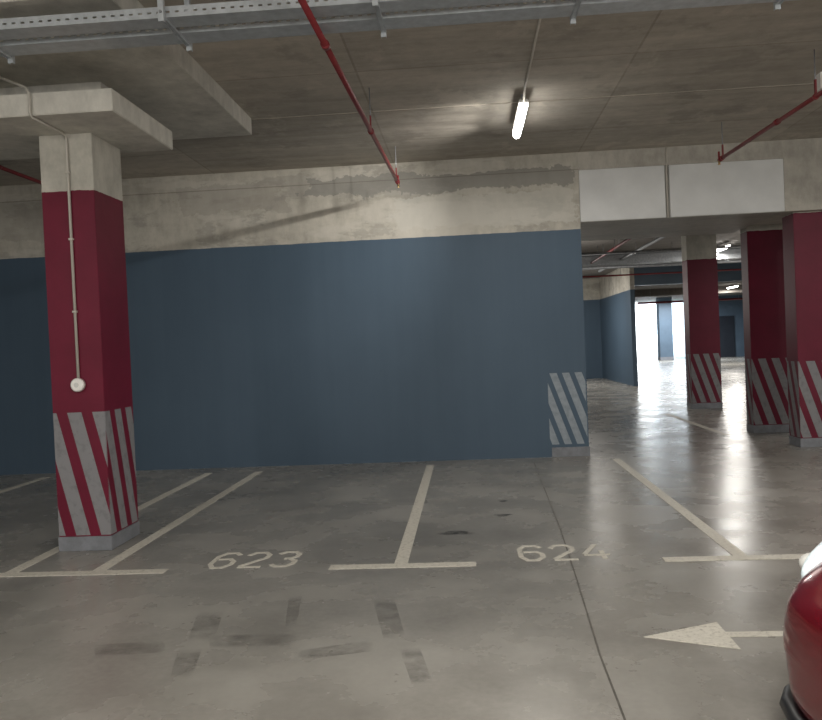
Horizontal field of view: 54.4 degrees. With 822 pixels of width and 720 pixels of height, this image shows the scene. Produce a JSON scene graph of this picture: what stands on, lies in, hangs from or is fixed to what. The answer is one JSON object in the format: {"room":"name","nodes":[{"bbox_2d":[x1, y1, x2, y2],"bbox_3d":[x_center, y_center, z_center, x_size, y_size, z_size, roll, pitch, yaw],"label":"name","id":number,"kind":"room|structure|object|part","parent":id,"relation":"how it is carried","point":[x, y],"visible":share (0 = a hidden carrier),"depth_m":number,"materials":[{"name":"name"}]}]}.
{"room":"parking garage","nodes":[
{"label":"parking garage","id":0,"kind":"room"},
{"bbox_2d":[0,152,588,474],"bbox_3d":[-4.931,-0.450,11.465,14.590,4.100,0.300,-2,1,4],"label":"wall","id":1,"kind":"structure","parent":0,"point":[337,314],"depth_m":11.04,"materials":[{"name":"blue paint"}]},
{"bbox_2d":[552,446,589,456],"bbox_3d":[2.171,1.245,10.848,0.512,0.130,0.012,-2,1,4],"label":"baseboard","id":2,"kind":"structure","parent":1,"relation":"attached to","point":[558,451],"depth_m":10.84,"materials":[{"name":"grey paint"}]},
{"bbox_2d":[0,356,821,719],"bbox_3d":[7.438,0.896,26.571,37.000,0.200,66.000,-2,1,4],"label":"floor","id":3,"kind":"structure","parent":0,"point":[505,636],"depth_m":5.28,"materials":[{"name":"concrete"}]},
{"bbox_2d":[0,477,48,492],"bbox_3d":[-5.193,1.665,8.578,1.100,0.003,4.885,-2,1,4],"label":"parking line","id":4,"kind":"object","parent":3,"relation":"on","point":[38,479],"visible":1,"depth_m":10.43,"materials":[{"name":"white paint"}]},
{"bbox_2d":[39,133,139,550],"bbox_3d":[-2.775,-0.144,6.939,0.462,3.470,0.572,-2,1,4],"label":"column","id":5,"kind":"structure","parent":3,"relation":"on","point":[94,441],"depth_m":6.67,"materials":[{"name":"paint"}]},
{"bbox_2d":[0,76,85,391],"bbox_3d":[-3.253,-0.992,6.384,0.956,2.557,0.570,-2,1,4],"label":"conduit","id":6,"kind":"object","parent":5,"relation":"attached to","point":[77,384],"visible":1,"depth_m":6.61,"materials":[{"name":"plastic"}]},
{"bbox_2d":[0,88,172,159],"bbox_3d":[-4.409,-1.894,6.821,4.405,0.170,1.250,-2,1,4],"label":"column capital","id":7,"kind":"structure","parent":5,"relation":"on","point":[104,113],"depth_m":6.36,"materials":[{"name":"concrete"}]},
{"bbox_2d":[0,82,107,94],"bbox_3d":[-4.387,-2.125,7.085,3.630,0.280,0.510,-2,1,4],"label":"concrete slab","id":8,"kind":"structure","parent":7,"relation":"on","point":[87,85],"depth_m":6.73,"materials":[{"name":"concrete"}]},
{"bbox_2d":[0,471,262,576],"bbox_3d":[-2.505,1.554,8.338,1.700,0.003,4.785,-2,1,4],"label":"parking line","id":9,"kind":"object","parent":3,"relation":"on","point":[101,570],"visible":0.92,"depth_m":6.56,"materials":[{"name":"white paint"}]},
{"bbox_2d":[208,551,301,568],"bbox_3d":[-1.199,1.538,6.168,0.680,0.003,0.448,-2,1,4],"label":"number","id":10,"kind":"object","parent":3,"relation":"on","point":[210,565],"visible":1,"depth_m":6.13,"materials":[{"name":"white paint"}]},
{"bbox_2d":[328,465,475,569],"bbox_3d":[0.104,1.445,8.203,1.070,0.003,4.885,-2,1,4],"label":"parking line","id":11,"kind":"object","parent":3,"relation":"on","point":[404,552],"visible":1,"depth_m":6.29,"materials":[{"name":"white paint"}]},
{"bbox_2d":[517,544,609,560],"bbox_3d":[1.137,1.442,6.002,0.669,0.003,0.448,-2,1,4],"label":"number","id":12,"kind":"object","parent":3,"relation":"on","point":[571,549],"visible":1,"depth_m":5.98,"materials":[{"name":"white paint"}]},
{"bbox_2d":[533,460,625,719],"bbox_3d":[1.083,1.457,5.341,0.061,0.001,10.752,-2,1,6],"label":"joint","id":13,"kind":"object","parent":3,"relation":"on","point":[596,643],"depth_m":4.43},
{"bbox_2d":[656,297,673,359],"bbox_3d":[15.852,-1.946,49.986,0.820,3.900,0.720,-2,1,4],"label":"column","id":14,"kind":"structure","parent":3,"relation":"on","point":[663,310],"depth_m":49.65,"materials":[{"name":"blue paint"}]},
{"bbox_2d":[666,414,728,434],"bbox_3d":[5.020,1.124,14.252,0.100,0.003,3.720,-2,1,4],"label":"parking line","id":15,"kind":"object","parent":3,"relation":"on","point":[671,415],"visible":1,"depth_m":13.83,"materials":[{"name":"white paint"}]},
{"bbox_2d":[681,234,722,408],"bbox_3d":[6.186,-0.928,17.044,0.632,3.900,0.412,-2,1,4],"label":"column","id":16,"kind":"structure","parent":3,"relation":"on","point":[699,252],"depth_m":16.85,"materials":[{"name":"paint"}]},
{"bbox_2d":[613,459,802,561],"bbox_3d":[2.506,1.346,8.033,1.090,0.003,4.885,-2,1,4],"label":"parking line","id":17,"kind":"object","parent":3,"relation":"on","point":[737,554],"visible":0.88,"depth_m":6.19,"materials":[{"name":"white paint"}]},
{"bbox_2d":[644,622,782,648],"bbox_3d":[2.396,1.421,4.169,2.330,0.003,0.390,-2,1,4],"label":"direction arrow","id":18,"kind":"object","parent":3,"relation":"on","point":[711,634],"visible":1,"depth_m":4.22,"materials":[{"name":"white paint"}]},
{"bbox_2d":[740,224,788,432],"bbox_3d":[5.644,-0.823,12.592,0.732,3.900,0.312,-2,1,4],"label":"column","id":19,"kind":"structure","parent":3,"relation":"on","point":[762,263],"depth_m":12.46,"materials":[{"name":"paint"}]},
{"bbox_2d":[779,542,821,719],"bbox_3d":[3.389,0.686,2.284,4.206,1.455,1.820,-2,1,4],"label":"car","id":20,"kind":"object","parent":3,"relation":"on","point":[801,699],"visible":1,"depth_m":2.80,"materials":[{"name":"red paint"}]},
{"bbox_2d":[782,211,821,446],"bbox_3d":[5.563,-0.418,10.922,0.732,3.160,0.392,-2,1,4],"label":"column","id":21,"kind":"structure","parent":3,"relation":"on","point":[802,231],"depth_m":10.76,"materials":[{"name":"paint"}]},
{"bbox_2d":[0,0,821,185],"bbox_3d":[5.541,-2.927,2.031,37.000,0.300,16.950,-2,1,4],"label":"ceiling","id":22,"kind":"structure","parent":0,"point":[742,45],"depth_m":7.91,"materials":[{"name":"concrete"}]},
{"bbox_2d":[0,40,14,64],"bbox_3d":[-2.853,-2.284,5.398,0.036,0.390,0.548,-2,1,4],"label":"hanger","id":23,"kind":"object","parent":22,"relation":"hanging from","point":[11,59],"visible":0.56,"depth_m":5.64,"materials":[{"name":"metal"}]},
{"bbox_3d":[-2.835,-2.290,5.656,0.036,0.390,0.030,-2,1,4],"label":"post","id":24,"kind":"part","parent":23,"relation":"part of","materials":[{"name":"metal"}]},
{"bbox_2d":[0,0,548,39],"bbox_3d":[0.280,-2.294,5.045,18.035,0.070,0.164,-2,1,4],"label":"cable tray","id":25,"kind":"object","parent":23,"relation":"on","point":[285,11],"visible":0.94,"depth_m":5.12,"materials":[{"name":"metal"}]},
{"bbox_3d":[0.275,-2.292,4.971,18.035,0.070,0.016,-2,1,4],"label":"rail","id":26,"kind":"part","parent":25,"relation":"part of","materials":[{"name":"metal"}]},
{"bbox_2d":[0,0,796,56],"bbox_3d":[0.299,-2.300,5.314,18.035,0.070,0.184,-2,1,4],"label":"cable tray","id":27,"kind":"object","parent":23,"relation":"on","point":[538,10],"visible":0.94,"depth_m":5.33,"materials":[{"name":"metal"}]},
{"bbox_3d":[0.293,-2.298,5.231,18.035,0.070,0.016,-2,1,4],"label":"rail","id":28,"kind":"part","parent":27,"relation":"part of","materials":[{"name":"metal"}]},
{"bbox_2d":[0,0,251,139],"bbox_3d":[-4.467,-2.350,7.015,5.300,0.180,3.470,-2,1,4],"label":"panel","id":29,"kind":"object","parent":22,"relation":"attached to","point":[165,82],"visible":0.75,"depth_m":6.60,"materials":[{"name":"concrete"}]},
{"bbox_2d":[0,165,40,183],"bbox_3d":[-4.335,-2.156,9.117,0.060,0.296,2.872,-2,1,4],"label":"pipe","id":30,"kind":"object","parent":29,"relation":"hanging from","point":[8,170],"visible":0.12,"depth_m":8.87,"materials":[{"name":"red metal"}]},
{"bbox_2d":[157,0,192,51],"bbox_3d":[-1.567,-2.338,5.307,0.036,0.390,0.548,-2,1,4],"label":"hanger","id":31,"kind":"object","parent":22,"relation":"hanging from","point":[160,3],"visible":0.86,"depth_m":5.24,"materials":[{"name":"metal"}]},
{"bbox_3d":[-1.585,-2.332,5.056,0.036,0.390,0.030,-2,1,4],"label":"post","id":32,"kind":"part","parent":31,"relation":"part of","materials":[{"name":"metal"}]},
{"bbox_3d":[-1.549,-2.343,5.565,0.036,0.390,0.030,-2,1,4],"label":"post","id":33,"kind":"part","parent":31,"relation":"part of","materials":[{"name":"metal"}]},
{"bbox_2d":[298,0,399,187],"bbox_3d":[-0.463,-2.372,6.936,0.060,0.476,6.673,-2,1,5],"label":"pipe","id":34,"kind":"object","parent":22,"relation":"hanging from","point":[324,43],"visible":1,"depth_m":6.21,"materials":[{"name":"red metal"}]},
{"bbox_3d":[-0.395,-2.427,7.720,0.011,0.400,0.011,-2,1,27],"label":"hanger rod","id":35,"kind":"part","parent":34,"relation":"part of","materials":[{"name":"metal"}]},
{"bbox_2d":[372,0,386,38],"bbox_3d":[-0.212,-2.394,5.211,0.036,0.390,0.548,-2,1,4],"label":"hanger","id":36,"kind":"object","parent":22,"relation":"hanging from","point":[375,3],"visible":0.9,"depth_m":5.22,"materials":[{"name":"metal"}]},
{"bbox_3d":[-0.229,-2.389,4.960,0.036,0.390,0.030,-2,1,4],"label":"post","id":37,"kind":"part","parent":36,"relation":"part of","materials":[{"name":"metal"}]},
{"bbox_3d":[-0.194,-2.400,5.469,0.036,0.390,0.030,-2,1,4],"label":"post","id":38,"kind":"part","parent":36,"relation":"part of","materials":[{"name":"metal"}]},
{"bbox_2d":[512,94,528,138],"bbox_3d":[1.166,-2.614,8.576,0.100,0.192,1.180,-2,1,4],"label":"ceiling light","id":39,"kind":"object","parent":22,"relation":"hanging from","point":[522,106],"visible":0.98,"depth_m":8.35,"materials":[{"name":"plastic"}]},
{"bbox_2d":[252,83,813,119],"bbox_3d":[11.350,-3.125,7.669,26.200,0.008,0.025,-2,1,4],"label":"trim","id":40,"kind":"structure","parent":22,"relation":"attached to","point":[808,83],"depth_m":8.37,"materials":[{"name":"metal"}]},
{"bbox_2d":[523,1,545,101],"bbox_3d":[1.040,-2.610,6.748,0.029,0.116,2.517,-2,1,4],"label":"conduit","id":41,"kind":"object","parent":22,"relation":"attached to","point":[539,20],"visible":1,"depth_m":6.96,"materials":[{"name":"plastic"}]},
{"bbox_2d":[570,0,581,24],"bbox_3d":[1.064,-2.447,5.120,0.036,0.390,0.548,-2,1,4],"label":"hanger","id":42,"kind":"object","parent":22,"relation":"hanging from","point":[578,2],"visible":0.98,"depth_m":5.28,"materials":[{"name":"metal"}]},
{"bbox_3d":[1.082,-2.453,5.379,0.036,0.390,0.030,-2,1,4],"label":"post","id":43,"kind":"part","parent":42,"relation":"part of","materials":[{"name":"metal"}]},
{"bbox_2d":[717,49,821,164],"bbox_3d":[3.641,-2.558,7.503,0.060,0.476,4.385,-2,1,2],"label":"pipe","id":44,"kind":"object","parent":22,"relation":"hanging from","point":[815,96],"visible":1,"depth_m":7.99,"materials":[{"name":"red metal"}]},
{"bbox_3d":[3.628,-2.589,7.186,0.011,0.401,0.011,-2,1,27],"label":"hanger rod","id":45,"kind":"part","parent":44,"relation":"part of","materials":[{"name":"metal"}]},
{"bbox_2d":[773,0,784,10],"bbox_3d":[2.394,-2.502,5.026,0.036,0.390,0.548,-2,1,4],"label":"hanger","id":46,"kind":"object","parent":22,"relation":"hanging from","point":[776,5],"visible":1,"depth_m":5.27,"materials":[{"name":"metal"}]},
{"bbox_3d":[2.413,-2.508,5.284,0.036,0.390,0.030,-2,1,4],"label":"post","id":47,"kind":"part","parent":46,"relation":"part of","materials":[{"name":"metal"}]},
{"bbox_2d":[816,72,821,90],"bbox_3d":[3.762,-2.627,7.261,0.130,0.340,0.100,-2,1,4],"label":"junction box","id":48,"kind":"object","parent":22,"relation":"hanging from","point":[819,75],"visible":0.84,"depth_m":7.25,"materials":[{"name":"white plastic"}]},
{"bbox_2d":[583,278,602,378],"bbox_3d":[-1.607,-0.867,31.929,18.360,3.900,0.300,-2,1,4],"label":"wall","id":49,"kind":"structure","parent":0,"point":[591,293],"depth_m":31.16,"materials":[{"name":"blue paint"}]},
{"bbox_2d":[599,268,637,385],"bbox_3d":[7.260,-1.179,28.244,0.140,3.900,5.800,-2,1,4],"label":"wall","id":50,"kind":"structure","parent":0,"point":[617,293],"depth_m":27.41,"materials":[{"name":"blue paint"}]},
{"bbox_2d":[635,302,684,356],"bbox_3d":[19.311,-2.239,57.909,9.500,3.900,0.300,-2,1,4],"label":"wall","id":51,"kind":"structure","parent":0,"point":[677,308],"depth_m":57.79,"materials":[{"name":"paint"}]},
{"bbox_2d":[635,307,650,357],"bbox_3d":[16.513,-1.969,57.910,1.500,3.600,0.100,-2,1,4],"label":"door","id":52,"kind":"structure","parent":51,"relation":"in","point":[642,314],"depth_m":57.85,"materials":[{"name":"white paint"}]},
{"bbox_2d":[581,230,741,303],"bbox_3d":[7.892,-3.543,35.569,37.000,0.500,47.800,-2,1,4],"label":"ceiling","id":53,"kind":"structure","parent":0,"point":[674,242],"depth_m":20.78,"materials":[{"name":"concrete"}]},
{"bbox_2d":[590,239,630,263],"bbox_3d":[4.707,-2.701,19.165,0.060,0.308,12.200,-2,1,4],"label":"ceiling pipe","id":54,"kind":"object","parent":53,"relation":"hanging from","point":[625,240],"visible":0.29,"depth_m":18.50,"materials":[{"name":"metal"}]},
{"bbox_2d":[598,237,664,271],"bbox_3d":[5.504,-2.759,19.108,0.080,0.258,12.200,-2,1,4],"label":"ceiling pipe","id":55,"kind":"object","parent":53,"relation":"hanging from","point":[655,240],"visible":0.39,"depth_m":18.84,"materials":[{"name":"metal"}]},
{"bbox_2d":[582,248,740,266],"bbox_3d":[8.442,-2.887,21.707,12.000,0.350,0.600,-2,1,4],"label":"ventilation duct","id":56,"kind":"object","parent":53,"relation":"hanging from","point":[729,253],"visible":0.22,"depth_m":21.57,"materials":[{"name":"metal"}]},
{"bbox_2d":[582,246,740,269],"bbox_3d":[7.823,-2.709,19.950,11.000,0.588,0.080,-2,1,4],"label":"ceiling pipe","id":57,"kind":"object","parent":53,"relation":"hanging from","point":[737,260],"visible":0.5,"depth_m":20.07,"materials":[{"name":"metal"}]},
{"bbox_2d":[582,240,740,255],"bbox_3d":[6.649,-2.671,17.526,9.000,0.474,0.050,-2,1,4],"label":"ceiling pipe","id":58,"kind":"object","parent":53,"relation":"hanging from","point":[738,246],"visible":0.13,"depth_m":17.62,"materials":[{"name":"metal"}]},
{"bbox_2d":[582,268,741,277],"bbox_3d":[9.561,-2.877,23.334,12.000,0.524,0.050,-2,1,4],"label":"ceiling pipe","id":59,"kind":"object","parent":53,"relation":"hanging from","point":[620,268],"visible":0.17,"depth_m":23.52,"materials":[{"name":"metal"}]},
{"bbox_2d":[635,285,741,296],"bbox_3d":[17.438,-3.608,40.063,18.600,0.350,0.500,-2,1,4],"label":"ceiling beam","id":60,"kind":"structure","parent":53,"relation":"attached to","point":[721,289],"depth_m":40.14,"materials":[{"name":"concrete"}]},
{"bbox_2d":[635,281,741,287],"bbox_3d":[16.845,-3.428,31.586,18.600,0.350,0.500,-2,1,4],"label":"ceiling beam","id":61,"kind":"structure","parent":53,"relation":"attached to","point":[737,281],"depth_m":31.88,"materials":[{"name":"concrete"}]},
{"bbox_2d":[637,291,742,303],"bbox_3d":[16.524,-3.262,36.876,12.000,0.848,0.100,-2,1,4],"label":"ceiling pipe","id":62,"kind":"object","parent":53,"relation":"hanging from","point":[738,298],"visible":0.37,"depth_m":37.16,"materials":[{"name":"metal"}]},
{"bbox_2d":[717,241,730,251],"bbox_3d":[8.084,-2.941,20.934,0.100,0.182,1.450,-2,1,4],"label":"ceiling light","id":63,"kind":"object","parent":53,"relation":"attached to","point":[727,244],"visible":0.41,"depth_m":20.43,"materials":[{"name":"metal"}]},
{"bbox_2d":[634,262,741,285],"bbox_3d":[16.376,-3.112,25.058,18.640,0.700,0.400,-2,1,4],"label":"beam","id":64,"kind":"structure","parent":0,"point":[723,276],"depth_m":25.44,"materials":[{"name":"blue paint"}]},
{"bbox_2d":[578,138,821,170],"bbox_3d":[13.452,-3.303,10.594,22.410,0.540,1.250,-2,1,4],"label":"beam","id":65,"kind":"structure","parent":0,"point":[811,147],"depth_m":10.66,"materials":[{"name":"concrete"}]},
{"bbox_2d":[580,156,821,240],"bbox_3d":[13.510,-2.693,11.054,22.410,0.700,2.150,-2,1,4],"label":"beam","id":66,"kind":"structure","parent":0,"point":[728,223],"depth_m":11.01,"materials":[{"name":"concrete"}]},
{"bbox_2d":[578,165,665,221],"bbox_3d":[2.837,-2.232,10.753,1.130,0.693,0.040,-2,1,4],"label":"panel","id":67,"kind":"object","parent":66,"relation":"attached to","point":[628,193],"depth_m":10.73,"materials":[{"name":"white paint"}]},
{"bbox_2d":[665,147,668,217],"bbox_3d":[3.424,-2.375,10.699,0.025,0.940,0.062,-2,1,4],"label":"conduit","id":68,"kind":"object","parent":66,"relation":"attached to","point":[666,159],"visible":1,"depth_m":10.71,"materials":[{"name":"plastic"}]},
{"bbox_2d":[668,159,784,216],"bbox_3d":[4.199,-2.289,10.657,1.483,0.693,0.040,-2,1,4],"label":"panel","id":69,"kind":"object","parent":66,"relation":"attached to","point":[751,186],"depth_m":10.64,"materials":[{"name":"white paint"}]},
{"bbox_2d":[718,295,744,356],"bbox_3d":[23.507,-2.284,50.596,8.100,3.900,0.300,-2,1,4],"label":"wall","id":70,"kind":"structure","parent":0,"point":[734,308],"depth_m":50.65,"materials":[{"name":"blue paint"}]},
{"bbox_2d":[719,316,734,356],"bbox_3d":[20.009,-1.485,50.672,0.950,2.600,0.070,-2,1,4],"label":"door","id":71,"kind":"structure","parent":70,"relation":"in","point":[726,323],"depth_m":50.64,"materials":[{"name":"paint"}]}
]}

